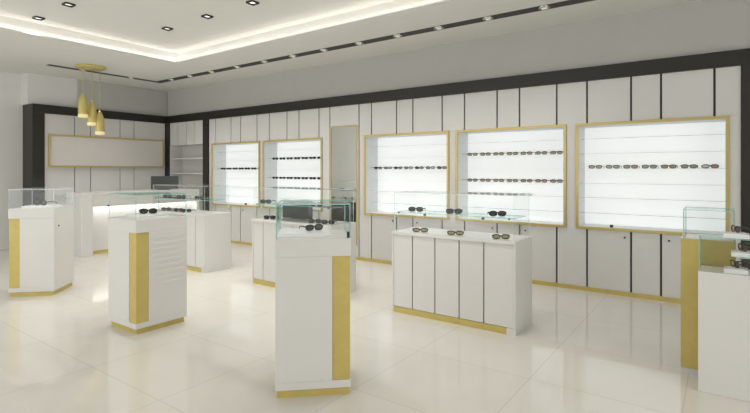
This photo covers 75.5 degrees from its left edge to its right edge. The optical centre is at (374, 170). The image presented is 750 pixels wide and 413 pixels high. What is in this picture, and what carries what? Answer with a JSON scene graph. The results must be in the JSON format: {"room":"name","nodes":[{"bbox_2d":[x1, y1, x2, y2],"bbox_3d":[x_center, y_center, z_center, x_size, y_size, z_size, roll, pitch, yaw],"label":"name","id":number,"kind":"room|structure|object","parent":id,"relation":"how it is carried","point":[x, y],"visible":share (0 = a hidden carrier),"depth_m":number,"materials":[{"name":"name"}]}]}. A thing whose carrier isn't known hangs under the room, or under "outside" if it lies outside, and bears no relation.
{"room":"shop","nodes":[
{"label":"shop","id":0,"kind":"room"},
{"bbox_2d":[0,72,22,249],"bbox_3d":[-8.343,-0.200,8.443,1.000,3.400,10.000,0,0,36],"label":"wall","id":1,"kind":"structure","parent":0,"point":[11,109],"depth_m":9.36,"materials":[{"name":"paint"}]},
{"bbox_2d":[23,103,165,205],"bbox_3d":[-5.943,0.102,10.521,0.480,2.795,2.764,0,0,36],"label":"trim","id":2,"kind":"structure","parent":1,"relation":"attached to","point":[33,114],"depth_m":9.40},
{"bbox_2d":[21,72,76,107],"bbox_3d":[-6.568,-1.597,9.778,0.330,0.605,0.880,0,0,36],"label":"wall","id":3,"kind":"structure","parent":0,"point":[35,88],"depth_m":9.61,"materials":[{"name":"paint"}]},
{"bbox_2d":[45,113,164,204],"bbox_3d":[-5.726,0.188,10.476,0.025,2.625,2.511,0,0,36],"label":"wall panels","id":4,"kind":"object","parent":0,"point":[87,179],"visible":0.47,"depth_m":10.21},
{"bbox_2d":[48,134,163,167],"bbox_3d":[-5.696,-0.403,10.457,0.045,0.645,2.400,0,0,36],"label":"sign board","id":5,"kind":"object","parent":4,"relation":"attached to","point":[63,150],"visible":1,"depth_m":10.32,"materials":[{"name":"beige fabric"}]},
{"bbox_2d":[74,79,166,191],"bbox_3d":[-5.796,-0.200,10.769,0.430,3.400,3.250,0,0,36],"label":"wall","id":6,"kind":"structure","parent":0,"point":[113,97],"depth_m":10.75,"materials":[{"name":"grey paint"}]},
{"bbox_2d":[0,0,702,91],"bbox_3d":[-2.544,-2.040,4.346,15.200,0.280,10.100,0,0,36],"label":"ceiling","id":7,"kind":"structure","parent":0,"point":[21,52],"depth_m":6.92,"materials":[{"name":"paint"}]},
{"bbox_2d":[32,16,44,20],"bbox_3d":[-4.603,-2.089,6.623,0.116,0.022,0.116,0,0,36],"label":"recessed light","id":8,"kind":"object","parent":7,"relation":"in","point":[34,17],"visible":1,"depth_m":6.62,"materials":[{"name":"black metal"}]},
{"bbox_2d":[62,2,75,7],"bbox_3d":[-3.848,-2.089,6.081,0.116,0.022,0.116,0,0,36],"label":"recessed light","id":9,"kind":"object","parent":7,"relation":"in","point":[67,4],"visible":1,"depth_m":6.08,"materials":[{"name":"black metal"}]},
{"bbox_2d":[75,64,105,134],"bbox_3d":[-5.181,-1.285,8.821,0.500,1.230,0.500,0,0,36],"label":"pendant lamp","id":10,"kind":"object","parent":7,"relation":"hanging from","point":[95,119],"visible":1,"depth_m":8.81,"materials":[{"name":"gold metal"}]},
{"bbox_2d":[161,26,172,30],"bbox_3d":[-3.050,-2.089,7.108,0.116,0.022,0.116,0,0,36],"label":"recessed light","id":11,"kind":"object","parent":7,"relation":"in","point":[165,27],"visible":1,"depth_m":7.11,"materials":[{"name":"black metal"}]},
{"bbox_2d":[201,14,213,18],"bbox_3d":[-2.269,-2.089,6.549,0.116,0.022,0.116,0,0,36],"label":"recessed light","id":12,"kind":"object","parent":7,"relation":"in","point":[206,16],"visible":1,"depth_m":6.55,"materials":[{"name":"black metal"}]},
{"bbox_2d":[246,0,258,5],"bbox_3d":[-1.522,-2.089,6.013,0.116,0.022,0.116,0,0,36],"label":"recessed light","id":13,"kind":"object","parent":7,"relation":"in","point":[250,2],"visible":1,"depth_m":6.01,"materials":[{"name":"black metal"}]},
{"bbox_2d":[47,0,593,82],"bbox_3d":[-0.054,-1.912,5.846,12.900,0.016,2.200,0,0,36],"label":"trim","id":14,"kind":"structure","parent":7,"relation":"attached to","point":[568,2],"depth_m":6.96,"materials":[{"name":"grey"}]},
{"bbox_2d":[393,34,401,37],"bbox_3d":[0.318,-1.909,6.810,0.136,0.042,0.136,0,0,36],"label":"recessed light","id":15,"kind":"object","parent":14,"relation":"attached to","point":[395,35],"visible":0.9,"depth_m":6.79,"materials":[{"name":"white"}]},
{"bbox_2d":[434,26,443,29],"bbox_3d":[0.846,-1.909,6.432,0.136,0.042,0.136,0,0,36],"label":"recessed light","id":16,"kind":"object","parent":14,"relation":"attached to","point":[436,27],"visible":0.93,"depth_m":6.41,"materials":[{"name":"white"}]},
{"bbox_2d":[482,16,493,20],"bbox_3d":[1.407,-1.909,6.030,0.136,0.042,0.136,0,0,36],"label":"recessed light","id":17,"kind":"object","parent":14,"relation":"attached to","point":[489,18],"visible":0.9,"depth_m":6.01,"materials":[{"name":"white"}]},
{"bbox_2d":[538,5,549,9],"bbox_3d":[1.968,-1.909,5.628,0.136,0.042,0.136,0,0,36],"label":"recessed light","id":18,"kind":"object","parent":14,"relation":"attached to","point":[544,7],"visible":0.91,"depth_m":5.61,"materials":[{"name":"white"}]},
{"bbox_2d":[0,243,749,412],"bbox_3d":[-2.544,1.550,4.346,15.200,0.100,10.100,0,0,36],"label":"floor","id":19,"kind":"structure","parent":0,"point":[581,351],"depth_m":3.98,"materials":[{"name":"beige tile"}]},
{"bbox_2d":[8,188,73,296],"bbox_3d":[-4.158,0.860,6.062,0.510,1.280,0.530,0,0,-9],"label":"pedestal","id":20,"kind":"object","parent":19,"relation":"on","point":[41,240],"visible":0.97,"depth_m":5.82,"materials":[{"name":"white laminate"}]},
{"bbox_2d":[21,204,61,207],"bbox_3d":[-4.176,0.438,6.070,0.340,0.024,0.260,0,0,-9],"label":"display tray","id":21,"kind":"object","parent":20,"relation":"on","point":[39,205],"visible":0.99,"depth_m":5.97,"materials":[{"name":"white plastic"}]},
{"bbox_2d":[34,200,56,204],"bbox_3d":[-4.155,0.395,6.102,0.197,0.062,0.167,0,0,11],"label":"eyeglasses","id":22,"kind":"object","parent":21,"relation":"on","point":[36,202],"visible":0.99,"depth_m":6.03,"materials":[{"name":"black plastic"}]},
{"bbox_2d":[66,189,198,256],"bbox_3d":[-4.675,0.945,9.544,0.620,1.110,2.335,0,0,36],"label":"reception desk","id":23,"kind":"object","parent":19,"relation":"on","point":[91,210],"visible":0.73,"depth_m":8.85,"materials":[{"name":"white laminate"}]},
{"bbox_2d":[66,189,198,194],"bbox_3d":[-4.675,0.407,9.544,0.620,0.035,2.335,0,0,36],"label":"countertop","id":24,"kind":"structure","parent":23,"relation":"on","point":[171,190],"depth_m":9.21,"materials":[{"name":"white laminate"}]},
{"bbox_2d":[151,176,178,189],"bbox_3d":[-4.406,0.247,10.099,0.150,0.285,0.600,0,0,36],"label":"computer monitor","id":25,"kind":"object","parent":23,"relation":"on","point":[157,181],"visible":1,"depth_m":10.04,"materials":[{"name":"grey plastic"}]},
{"bbox_2d":[107,192,186,333],"bbox_3d":[-2.239,0.860,4.765,0.514,1.280,0.535,0,0,36],"label":"pedestal","id":26,"kind":"object","parent":19,"relation":"on","point":[147,256],"visible":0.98,"depth_m":4.58,"materials":[{"name":"white laminate"}]},
{"bbox_2d":[125,212,168,217],"bbox_3d":[-2.293,0.438,4.868,0.260,0.024,0.320,0,0,36],"label":"display tray","id":27,"kind":"object","parent":26,"relation":"on","point":[138,215],"visible":0.8,"depth_m":4.78,"materials":[{"name":"white"}]},
{"bbox_2d":[139,208,157,213],"bbox_3d":[-2.283,0.399,4.876,0.172,0.054,0.145,0,0,-24],"label":"eyeglasses","id":28,"kind":"object","parent":27,"relation":"on","point":[152,210],"visible":1,"depth_m":4.82,"materials":[{"name":"black plastic"}]},
{"bbox_2d":[153,184,230,272],"bbox_3d":[-2.944,0.863,7.697,1.425,1.275,0.480,0,0,36],"label":"display counter","id":29,"kind":"object","parent":19,"relation":"on","point":[208,232],"depth_m":7.28,"materials":[{"name":"white laminate"}]},
{"bbox_2d":[161,207,174,210],"bbox_3d":[-3.367,0.613,7.886,0.172,0.054,0.145,0,0,7],"label":"eyeglasses","id":30,"kind":"object","parent":29,"relation":"on","point":[162,208],"visible":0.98,"depth_m":7.82,"materials":[{"name":"black plastic"}]},
{"bbox_2d":[156,197,224,200],"bbox_3d":[-2.953,0.439,7.685,1.365,0.008,0.330,0,0,36],"label":"glass shelf","id":31,"kind":"object","parent":29,"relation":"attached to","point":[156,197],"depth_m":7.51,"materials":[{"name":"teal"}]},
{"bbox_2d":[157,208,230,216],"bbox_3d":[-2.944,0.657,7.697,1.425,0.035,0.480,0,0,36],"label":"countertop","id":32,"kind":"structure","parent":29,"relation":"on","point":[200,213],"depth_m":7.46,"materials":[{"name":"white laminate"}]},
{"bbox_2d":[216,205,256,242],"bbox_3d":[-2.784,1.087,10.194,1.327,0.725,0.414,0,0,36],"label":"base cabinet","id":33,"kind":"object","parent":19,"relation":"on","point":[241,223],"visible":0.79,"depth_m":9.96,"materials":[{"name":"grey wood"}]},
{"bbox_2d":[270,208,322,218],"bbox_3d":[-1.420,1.087,9.217,1.289,0.725,0.414,0,0,36],"label":"base cabinet","id":34,"kind":"object","parent":19,"relation":"on","point":[272,211],"visible":0.12,"depth_m":9.27,"materials":[{"name":"grey wood"}]},
{"bbox_2d":[251,187,355,292],"bbox_3d":[-0.947,0.863,6.265,1.400,1.275,0.480,0,0,36],"label":"display counter","id":35,"kind":"object","parent":19,"relation":"on","point":[263,230],"depth_m":6.28,"materials":[{"name":"white laminate"}]},
{"bbox_2d":[260,199,275,202],"bbox_3d":[-1.446,0.408,6.551,0.172,0.054,0.145,0,0,16],"label":"eyeglasses","id":36,"kind":"object","parent":35,"relation":"on","point":[262,200],"visible":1,"depth_m":6.49,"materials":[{"name":"black plastic"}]},
{"bbox_2d":[264,215,278,218],"bbox_3d":[-1.384,0.613,6.464,0.172,0.054,0.145,0,0,7],"label":"eyeglasses","id":37,"kind":"object","parent":35,"relation":"on","point":[265,216],"visible":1,"depth_m":6.40,"materials":[{"name":"black plastic"}]},
{"bbox_2d":[283,201,298,203],"bbox_3d":[-1.093,0.408,6.296,0.172,0.054,0.145,0,0,12],"label":"eyeglasses","id":38,"kind":"object","parent":35,"relation":"on","point":[284,202],"visible":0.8,"depth_m":6.23,"materials":[{"name":"black"}]},
{"bbox_2d":[283,201,312,219],"bbox_3d":[-1.013,0.515,6.516,0.530,0.249,0.150,0,0,36],"label":"computer monitor","id":39,"kind":"object","parent":35,"relation":"on","point":[295,211],"visible":0.91,"depth_m":6.43,"materials":[{"name":"grey plastic"}]},
{"bbox_2d":[256,203,341,207],"bbox_3d":[-0.996,0.439,6.196,1.340,0.008,0.190,0,0,36],"label":"glass shelf","id":40,"kind":"object","parent":35,"relation":"attached to","point":[256,203],"depth_m":6.03,"materials":[{"name":"teal"}]},
{"bbox_2d":[251,216,355,228],"bbox_3d":[-0.947,0.657,6.265,1.400,0.035,0.480,0,0,36],"label":"countertop","id":41,"kind":"structure","parent":35,"relation":"on","point":[287,221],"depth_m":6.09,"materials":[{"name":"white laminate"}]},
{"bbox_2d":[308,219,323,222],"bbox_3d":[-0.726,0.613,5.992,0.172,0.054,0.145,0,0,7],"label":"eyeglasses","id":42,"kind":"object","parent":35,"relation":"on","point":[309,220],"visible":0.95,"depth_m":5.92,"materials":[{"name":"black plastic"}]},
{"bbox_2d":[309,202,324,205],"bbox_3d":[-0.716,0.408,6.023,0.172,0.054,0.145,0,0,7],"label":"eyeglasses","id":43,"kind":"object","parent":35,"relation":"on","point":[310,202],"visible":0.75,"depth_m":5.95,"materials":[{"name":"black"}]},
{"bbox_2d":[321,220,336,223],"bbox_3d":[-0.555,0.613,5.870,0.172,0.054,0.145,0,0,7],"label":"eyeglasses","id":44,"kind":"object","parent":35,"relation":"on","point":[322,221],"visible":1,"depth_m":5.80,"materials":[{"name":"black plastic"}]},
{"bbox_2d":[275,199,350,397],"bbox_3d":[-0.442,0.860,3.456,0.500,1.280,0.512,0,0,-8],"label":"pedestal","id":45,"kind":"object","parent":19,"relation":"on","point":[312,274],"visible":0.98,"depth_m":3.21,"materials":[{"name":"white laminate"}]},
{"bbox_2d":[277,228,330,237],"bbox_3d":[-0.504,0.438,3.450,0.360,0.024,0.360,0,0,-8],"label":"display tray","id":46,"kind":"object","parent":45,"relation":"on","point":[287,232],"visible":0.99,"depth_m":3.30,"materials":[{"name":"white"}]},
{"bbox_2d":[299,224,322,230],"bbox_3d":[-0.464,0.403,3.508,0.146,0.046,0.123,0,0,-32],"label":"eyeglasses","id":47,"kind":"object","parent":46,"relation":"on","point":[309,227],"visible":1,"depth_m":3.46,"materials":[{"name":"black plastic"}]},
{"bbox_2d":[372,215,442,260],"bbox_3d":[0.584,1.087,7.780,1.301,0.725,0.414,0,0,36],"label":"base cabinet","id":48,"kind":"object","parent":19,"relation":"on","point":[382,226],"visible":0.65,"depth_m":7.82,"materials":[{"name":"grey"}]},
{"bbox_2d":[391,191,531,335],"bbox_3d":[0.861,0.863,4.969,1.346,1.275,0.480,0,0,36],"label":"display counter","id":49,"kind":"object","parent":19,"relation":"on","point":[473,279],"depth_m":4.71,"materials":[{"name":"white laminate"}]},
{"bbox_2d":[408,207,425,211],"bbox_3d":[0.455,0.408,5.237,0.172,0.054,0.145,0,0,16],"label":"eyeglasses","id":50,"kind":"object","parent":49,"relation":"on","point":[419,209],"visible":1,"depth_m":5.17,"materials":[{"name":"black plastic"}]},
{"bbox_2d":[412,228,427,231],"bbox_3d":[0.474,0.617,5.069,0.168,0.046,0.026,0,0,7],"label":"eyeglasses","id":51,"kind":"object","parent":49,"relation":"on","point":[413,229],"visible":1,"depth_m":5.06,"materials":[{"name":"black"}]},
{"bbox_2d":[446,208,462,213],"bbox_3d":[0.816,0.408,4.976,0.172,0.054,0.145,0,0,12],"label":"eyeglasses","id":52,"kind":"object","parent":49,"relation":"on","point":[449,211],"visible":1,"depth_m":4.91,"materials":[{"name":"black plastic"}]},
{"bbox_2d":[447,231,463,234],"bbox_3d":[0.803,0.617,4.833,0.168,0.046,0.026,0,0,7],"label":"eyeglasses","id":53,"kind":"object","parent":49,"relation":"on","point":[448,232],"visible":1,"depth_m":4.82,"materials":[{"name":"black"}]},
{"bbox_2d":[391,227,531,244],"bbox_3d":[0.861,0.657,4.969,1.346,0.035,0.480,0,0,36],"label":"countertop","id":54,"kind":"structure","parent":49,"relation":"on","point":[484,237],"depth_m":4.80,"materials":[{"name":"white laminate"}]},
{"bbox_2d":[397,210,525,218],"bbox_3d":[0.853,0.439,4.957,1.286,0.008,0.330,0,0,36],"label":"glass shelf","id":55,"kind":"object","parent":49,"relation":"attached to","point":[405,210],"depth_m":4.88,"materials":[{"name":"teal"}]},
{"bbox_2d":[487,211,506,215],"bbox_3d":[1.184,0.408,4.709,0.172,0.054,0.145,0,0,7],"label":"eyeglasses","id":56,"kind":"object","parent":49,"relation":"on","point":[491,213],"visible":1,"depth_m":4.64,"materials":[{"name":"black plastic"}]},
{"bbox_2d":[492,234,509,238],"bbox_3d":[1.185,0.617,4.559,0.168,0.046,0.026,0,0,7],"label":"eyeglasses","id":57,"kind":"object","parent":49,"relation":"on","point":[495,236],"visible":1,"depth_m":4.55,"materials":[{"name":"black"}]},
{"bbox_2d":[465,221,556,282],"bbox_3d":[1.939,1.087,6.809,1.293,0.725,0.414,0,0,36],"label":"base cabinet","id":58,"kind":"object","parent":19,"relation":"on","point":[544,238],"visible":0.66,"depth_m":6.41,"materials":[{"name":"grey"}]},
{"bbox_2d":[588,229,682,298],"bbox_3d":[3.297,1.087,5.835,1.301,0.725,0.414,0,0,36],"label":"base cabinet","id":59,"kind":"object","parent":19,"relation":"on","point":[634,262],"visible":0.8,"depth_m":5.74,"materials":[{"name":"grey"}]},
{"bbox_2d":[681,207,735,375],"bbox_3d":[2.512,0.892,3.650,0.330,1.215,0.360,0,0,36],"label":"pedestal","id":60,"kind":"object","parent":19,"relation":"on","point":[714,251],"visible":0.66,"depth_m":3.56,"materials":[{"name":"gold laminate"}]},
{"bbox_2d":[698,233,749,401],"bbox_3d":[2.484,0.974,3.264,0.500,1.053,0.270,0,0,36],"label":"pedestal","id":61,"kind":"object","parent":19,"relation":"on","point":[723,298],"visible":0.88,"depth_m":3.22,"materials":[{"name":"white laminate"}]},
{"bbox_2d":[724,266,747,274],"bbox_3d":[2.421,0.664,3.248,0.130,0.036,0.120,0,0,36],"label":"display tray","id":62,"kind":"object","parent":61,"relation":"on","point":[727,269],"visible":0.98,"depth_m":3.21,"materials":[{"name":"white"}]},
{"bbox_2d":[730,259,749,267],"bbox_3d":[2.461,0.622,3.228,0.116,0.048,0.128,0,0,16],"label":"eyeglasses","id":63,"kind":"object","parent":62,"relation":"on","point":[733,263],"visible":1,"depth_m":3.24,"materials":[{"name":"black plastic"}]},
{"bbox_2d":[723,231,749,238],"bbox_3d":[2.423,0.429,3.246,0.140,0.036,0.120,0,0,36],"label":"display tray","id":64,"kind":"object","parent":61,"relation":"on","point":[729,234],"visible":0.96,"depth_m":3.21,"materials":[{"name":"white plastic"}]},
{"bbox_2d":[731,225,749,232],"bbox_3d":[2.464,0.387,3.227,0.116,0.048,0.128,0,0,16],"label":"eyeglasses","id":65,"kind":"object","parent":64,"relation":"on","point":[734,228],"visible":1,"depth_m":3.23,"materials":[{"name":"black plastic"}]},
{"bbox_2d":[731,250,749,257],"bbox_3d":[2.453,0.550,3.224,0.130,0.036,0.120,0,0,36],"label":"display tray","id":66,"kind":"object","parent":61,"relation":"on","point":[734,253],"visible":0.96,"depth_m":3.19,"materials":[{"name":"white"}]},
{"bbox_2d":[738,243,749,251],"bbox_3d":[2.494,0.508,3.205,0.116,0.048,0.128,0,0,16],"label":"eyeglasses","id":67,"kind":"object","parent":66,"relation":"on","point":[743,247],"visible":1,"depth_m":3.21,"materials":[{"name":"black plastic"}]},
{"bbox_2d":[167,0,749,285],"bbox_3d":[0.551,-0.200,7.892,14.300,3.400,0.530,0,0,36],"label":"wall","id":68,"kind":"structure","parent":0,"point":[705,26],"depth_m":6.81,"materials":[{"name":"grey paint"}]},
{"bbox_2d":[172,157,202,159],"bbox_3d":[-4.210,-0.285,11.188,1.260,0.030,0.280,0,0,36],"label":"shelf","id":69,"kind":"object","parent":68,"relation":"attached to","point":[202,157],"visible":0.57,"depth_m":11.33,"materials":[{"name":"white laminate"}]},
{"bbox_2d":[172,173,202,173],"bbox_3d":[-4.210,0.055,11.188,1.260,0.030,0.280,0,0,36],"label":"shelf","id":70,"kind":"object","parent":68,"relation":"attached to","point":[172,173],"visible":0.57,"depth_m":11.07,"materials":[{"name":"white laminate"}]},
{"bbox_2d":[231,240,680,303],"bbox_3d":[0.147,1.475,7.867,9.272,0.050,0.042,0,0,36],"label":"baseboard","id":71,"kind":"structure","parent":68,"relation":"attached to","point":[606,291],"depth_m":6.03,"materials":[{"name":"gold metal"}]},
{"bbox_2d":[165,48,749,269],"bbox_3d":[-0.426,0.102,8.279,11.240,2.795,0.080,0,0,36],"label":"trim","id":72,"kind":"structure","parent":68,"relation":"attached to","point":[739,57],"depth_m":6.39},
{"bbox_2d":[209,66,740,286],"bbox_3d":[0.153,0.163,7.870,9.252,2.575,0.030,0,0,36],"label":"wall panels","id":73,"kind":"object","parent":68,"relation":"attached to","point":[685,94],"visible":0.91,"depth_m":6.45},
{"bbox_2d":[211,141,259,207],"bbox_3d":[-2.804,0.064,10.179,1.540,1.323,0.382,0,0,36],"label":"display","id":74,"kind":"object","parent":73,"relation":"attached to","point":[242,188],"visible":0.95,"depth_m":10.47,"materials":[{"name":"white"}]},
{"bbox_2d":[262,137,322,211],"bbox_3d":[-1.471,0.064,9.224,1.560,1.323,0.382,0,0,36],"label":"display","id":75,"kind":"object","parent":73,"relation":"attached to","point":[308,148],"visible":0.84,"depth_m":9.50,"materials":[{"name":"white"}]},
{"bbox_2d":[268,169,319,169],"bbox_3d":[-1.494,-0.028,9.192,1.492,0.005,0.060,0,0,36],"label":"shelf","id":76,"kind":"object","parent":75,"relation":"attached to","point":[268,169],"depth_m":9.19,"materials":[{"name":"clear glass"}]},
{"bbox_2d":[330,125,356,244],"bbox_3d":[-0.543,0.237,8.347,0.590,2.025,0.018,0,0,36],"label":"wall mirror","id":77,"kind":"object","parent":73,"relation":"attached to","point":[343,139],"visible":0.74,"depth_m":8.35,"materials":[{"name":"brown mirror"}]},
{"bbox_2d":[364,131,448,219],"bbox_3d":[0.560,0.064,7.767,1.570,1.323,0.382,0,0,36],"label":"display","id":78,"kind":"object","parent":73,"relation":"attached to","point":[414,149],"visible":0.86,"depth_m":7.96,"materials":[{"name":"white"}]},
{"bbox_2d":[372,202,440,205],"bbox_3d":[0.538,0.532,7.735,1.502,0.005,0.060,0,0,36],"label":"shelf","id":79,"kind":"object","parent":78,"relation":"attached to","point":[372,202],"depth_m":7.70,"materials":[{"name":"clear glass"}]},
{"bbox_2d":[370,180,446,181],"bbox_3d":[0.538,0.158,7.735,1.502,0.005,0.060,0,0,36],"label":"shelf","id":80,"kind":"object","parent":78,"relation":"attached to","point":[370,180],"depth_m":7.96,"materials":[{"name":"clear glass"}]},
{"bbox_2d":[374,144,443,146],"bbox_3d":[0.538,-0.407,7.735,1.502,0.005,0.060,0,0,36],"label":"shelf","id":81,"kind":"object","parent":78,"relation":"attached to","point":[429,144],"depth_m":7.73,"materials":[{"name":"clear glass"}]},
{"bbox_2d":[380,191,446,193],"bbox_3d":[0.538,0.338,7.735,1.502,0.005,0.060,0,0,36],"label":"shelf","id":82,"kind":"object","parent":78,"relation":"attached to","point":[380,191],"depth_m":7.64,"materials":[{"name":"clear glass"}]},
{"bbox_2d":[386,156,446,157],"bbox_3d":[0.538,-0.220,7.735,1.502,0.005,0.060,0,0,36],"label":"shelf","id":83,"kind":"object","parent":78,"relation":"attached to","point":[436,156],"depth_m":7.81,"materials":[{"name":"clear glass"}]},
{"bbox_2d":[455,124,566,227],"bbox_3d":[1.920,0.064,6.793,1.555,1.323,0.382,0,0,36],"label":"display","id":84,"kind":"object","parent":73,"relation":"attached to","point":[547,204],"visible":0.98,"depth_m":6.92,"materials":[{"name":"white"}]},
{"bbox_2d":[467,153,479,155],"bbox_3d":[1.467,-0.245,7.149,0.170,0.047,0.144,0,0,35],"label":"eyeglasses","id":85,"kind":"object","parent":84,"relation":"on","point":[468,154],"visible":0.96,"depth_m":7.09,"materials":[{"name":"beige plastic"}]},
{"bbox_2d":[480,178,492,181],"bbox_3d":[1.629,0.132,7.034,0.170,0.047,0.144,0,0,34],"label":"eyeglasses","id":86,"kind":"object","parent":84,"relation":"on","point":[482,179],"visible":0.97,"depth_m":6.97,"materials":[{"name":"beige plastic"}]},
{"bbox_2d":[493,179,505,181],"bbox_3d":[1.791,0.132,6.918,0.170,0.047,0.144,0,0,35],"label":"eyeglasses","id":87,"kind":"object","parent":84,"relation":"on","point":[494,180],"visible":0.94,"depth_m":6.86,"materials":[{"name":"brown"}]},
{"bbox_2d":[461,181,543,182],"bbox_3d":[1.897,0.158,6.761,1.487,0.005,0.060,0,0,36],"label":"shelf","id":88,"kind":"object","parent":84,"relation":"attached to","point":[461,181],"depth_m":6.64,"materials":[{"name":"clear glass"}]},
{"bbox_2d":[461,140,556,143],"bbox_3d":[1.897,-0.407,6.761,1.487,0.005,0.060,0,0,36],"label":"shelf","id":89,"kind":"object","parent":84,"relation":"attached to","point":[462,142],"depth_m":6.72,"materials":[{"name":"clear glass"}]},
{"bbox_2d":[462,193,562,196],"bbox_3d":[1.897,0.338,6.761,1.487,0.005,0.060,0,0,36],"label":"shelf","id":90,"kind":"object","parent":84,"relation":"attached to","point":[462,193],"depth_m":6.66,"materials":[{"name":"clear glass"}]},
{"bbox_2d":[506,179,520,181],"bbox_3d":[1.953,0.132,6.802,0.170,0.047,0.144,0,0,35],"label":"eyeglasses","id":91,"kind":"object","parent":84,"relation":"on","point":[508,180],"visible":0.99,"depth_m":6.75,"materials":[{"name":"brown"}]},
{"bbox_2d":[507,152,520,154],"bbox_3d":[1.953,-0.245,6.801,0.170,0.047,0.144,0,0,36],"label":"eyeglasses","id":92,"kind":"object","parent":84,"relation":"on","point":[508,153],"visible":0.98,"depth_m":6.74,"materials":[{"name":"beige plastic"}]},
{"bbox_2d":[469,207,562,211],"bbox_3d":[1.897,0.532,6.761,1.487,0.005,0.060,0,0,36],"label":"shelf","id":93,"kind":"object","parent":84,"relation":"attached to","point":[469,207],"depth_m":6.70,"materials":[{"name":"clear glass"}]},
{"bbox_2d":[487,154,562,155],"bbox_3d":[1.897,-0.220,6.761,1.487,0.005,0.060,0,0,36],"label":"shelf","id":94,"kind":"object","parent":84,"relation":"attached to","point":[538,154],"depth_m":6.78,"materials":[{"name":"clear glass"}]},
{"bbox_2d":[521,179,531,181],"bbox_3d":[2.114,0.132,6.686,0.170,0.047,0.144,0,0,35],"label":"eyeglasses","id":95,"kind":"object","parent":84,"relation":"on","point":[522,180],"visible":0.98,"depth_m":6.63,"materials":[{"name":"beige plastic"}]},
{"bbox_2d":[550,151,562,153],"bbox_3d":[2.440,-0.245,6.452,0.170,0.047,0.144,0,0,37],"label":"eyeglasses","id":96,"kind":"object","parent":84,"relation":"on","point":[551,152],"visible":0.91,"depth_m":6.39,"materials":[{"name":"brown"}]},
{"bbox_2d":[576,115,728,235],"bbox_3d":[3.283,0.064,5.815,1.570,1.323,0.382,0,0,36],"label":"display","id":97,"kind":"object","parent":73,"relation":"attached to","point":[641,200],"visible":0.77,"depth_m":5.90,"materials":[{"name":"white"}]},
{"bbox_2d":[589,165,601,168],"bbox_3d":[2.826,-0.053,6.175,0.170,0.047,0.144,0,0,37],"label":"eyeglasses","id":98,"kind":"object","parent":97,"relation":"on","point":[590,166],"visible":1,"depth_m":6.11,"materials":[{"name":"beige plastic"}]},
{"bbox_2d":[606,165,621,168],"bbox_3d":[2.989,-0.053,6.059,0.170,0.047,0.144,0,0,37],"label":"eyeglasses","id":99,"kind":"object","parent":97,"relation":"on","point":[607,166],"visible":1,"depth_m":6.00,"materials":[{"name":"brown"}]},
{"bbox_2d":[623,165,639,168],"bbox_3d":[3.149,-0.053,5.944,0.170,0.047,0.144,0,0,36],"label":"eyeglasses","id":100,"kind":"object","parent":97,"relation":"on","point":[624,166],"visible":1,"depth_m":5.89,"materials":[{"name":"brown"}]},
{"bbox_2d":[641,165,658,167],"bbox_3d":[3.312,-0.053,5.827,0.170,0.047,0.144,0,0,37],"label":"eyeglasses","id":101,"kind":"object","parent":97,"relation":"on","point":[643,166],"visible":1,"depth_m":5.78,"materials":[{"name":"grey"}]},
{"bbox_2d":[581,212,724,219],"bbox_3d":[3.260,0.532,5.783,1.502,0.005,0.060,0,0,36],"label":"shelf","id":102,"kind":"object","parent":97,"relation":"attached to","point":[581,212],"depth_m":5.77,"materials":[{"name":"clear glass"}]},
{"bbox_2d":[581,197,724,201],"bbox_3d":[3.260,0.338,5.783,1.502,0.005,0.060,0,0,36],"label":"shelf","id":103,"kind":"object","parent":97,"relation":"attached to","point":[581,197],"depth_m":5.73,"materials":[{"name":"clear glass"}]},
{"bbox_2d":[581,183,724,185],"bbox_3d":[3.260,0.158,5.783,1.502,0.005,0.060,0,0,36],"label":"shelf","id":104,"kind":"object","parent":97,"relation":"attached to","point":[581,183],"depth_m":5.73,"materials":[{"name":"clear glass"}]},
{"bbox_2d":[581,134,724,139],"bbox_3d":[3.260,-0.407,5.783,1.502,0.005,0.060,0,0,36],"label":"shelf","id":105,"kind":"object","parent":97,"relation":"attached to","point":[704,134],"depth_m":5.72,"materials":[{"name":"clear glass"}]},
{"bbox_2d":[589,151,721,153],"bbox_3d":[3.260,-0.220,5.783,1.502,0.005,0.060,0,0,36],"label":"shelf","id":106,"kind":"object","parent":97,"relation":"attached to","point":[690,151],"depth_m":5.72,"materials":[{"name":"clear glass"}]},
{"bbox_2d":[660,164,677,167],"bbox_3d":[3.474,-0.053,5.711,0.170,0.047,0.144,0,0,37],"label":"eyeglasses","id":107,"kind":"object","parent":97,"relation":"on","point":[663,165],"visible":0.99,"depth_m":5.65,"materials":[{"name":"beige plastic"}]},
{"bbox_2d":[640,168,724,168],"bbox_3d":[3.260,-0.028,5.783,1.502,0.005,0.060,0,0,36],"label":"shelf","id":108,"kind":"object","parent":97,"relation":"attached to","point":[640,168],"depth_m":5.55,"materials":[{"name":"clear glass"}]},
{"bbox_2d":[680,164,697,167],"bbox_3d":[3.635,-0.053,5.596,0.170,0.047,0.144,0,0,36],"label":"eyeglasses","id":109,"kind":"object","parent":97,"relation":"on","point":[682,165],"visible":1,"depth_m":5.54,"materials":[{"name":"grey plastic"}]},
{"bbox_2d":[701,164,718,167],"bbox_3d":[3.795,-0.053,5.481,0.170,0.047,0.144,0,0,34],"label":"eyeglasses","id":110,"kind":"object","parent":97,"relation":"on","point":[703,165],"visible":1,"depth_m":5.43,"materials":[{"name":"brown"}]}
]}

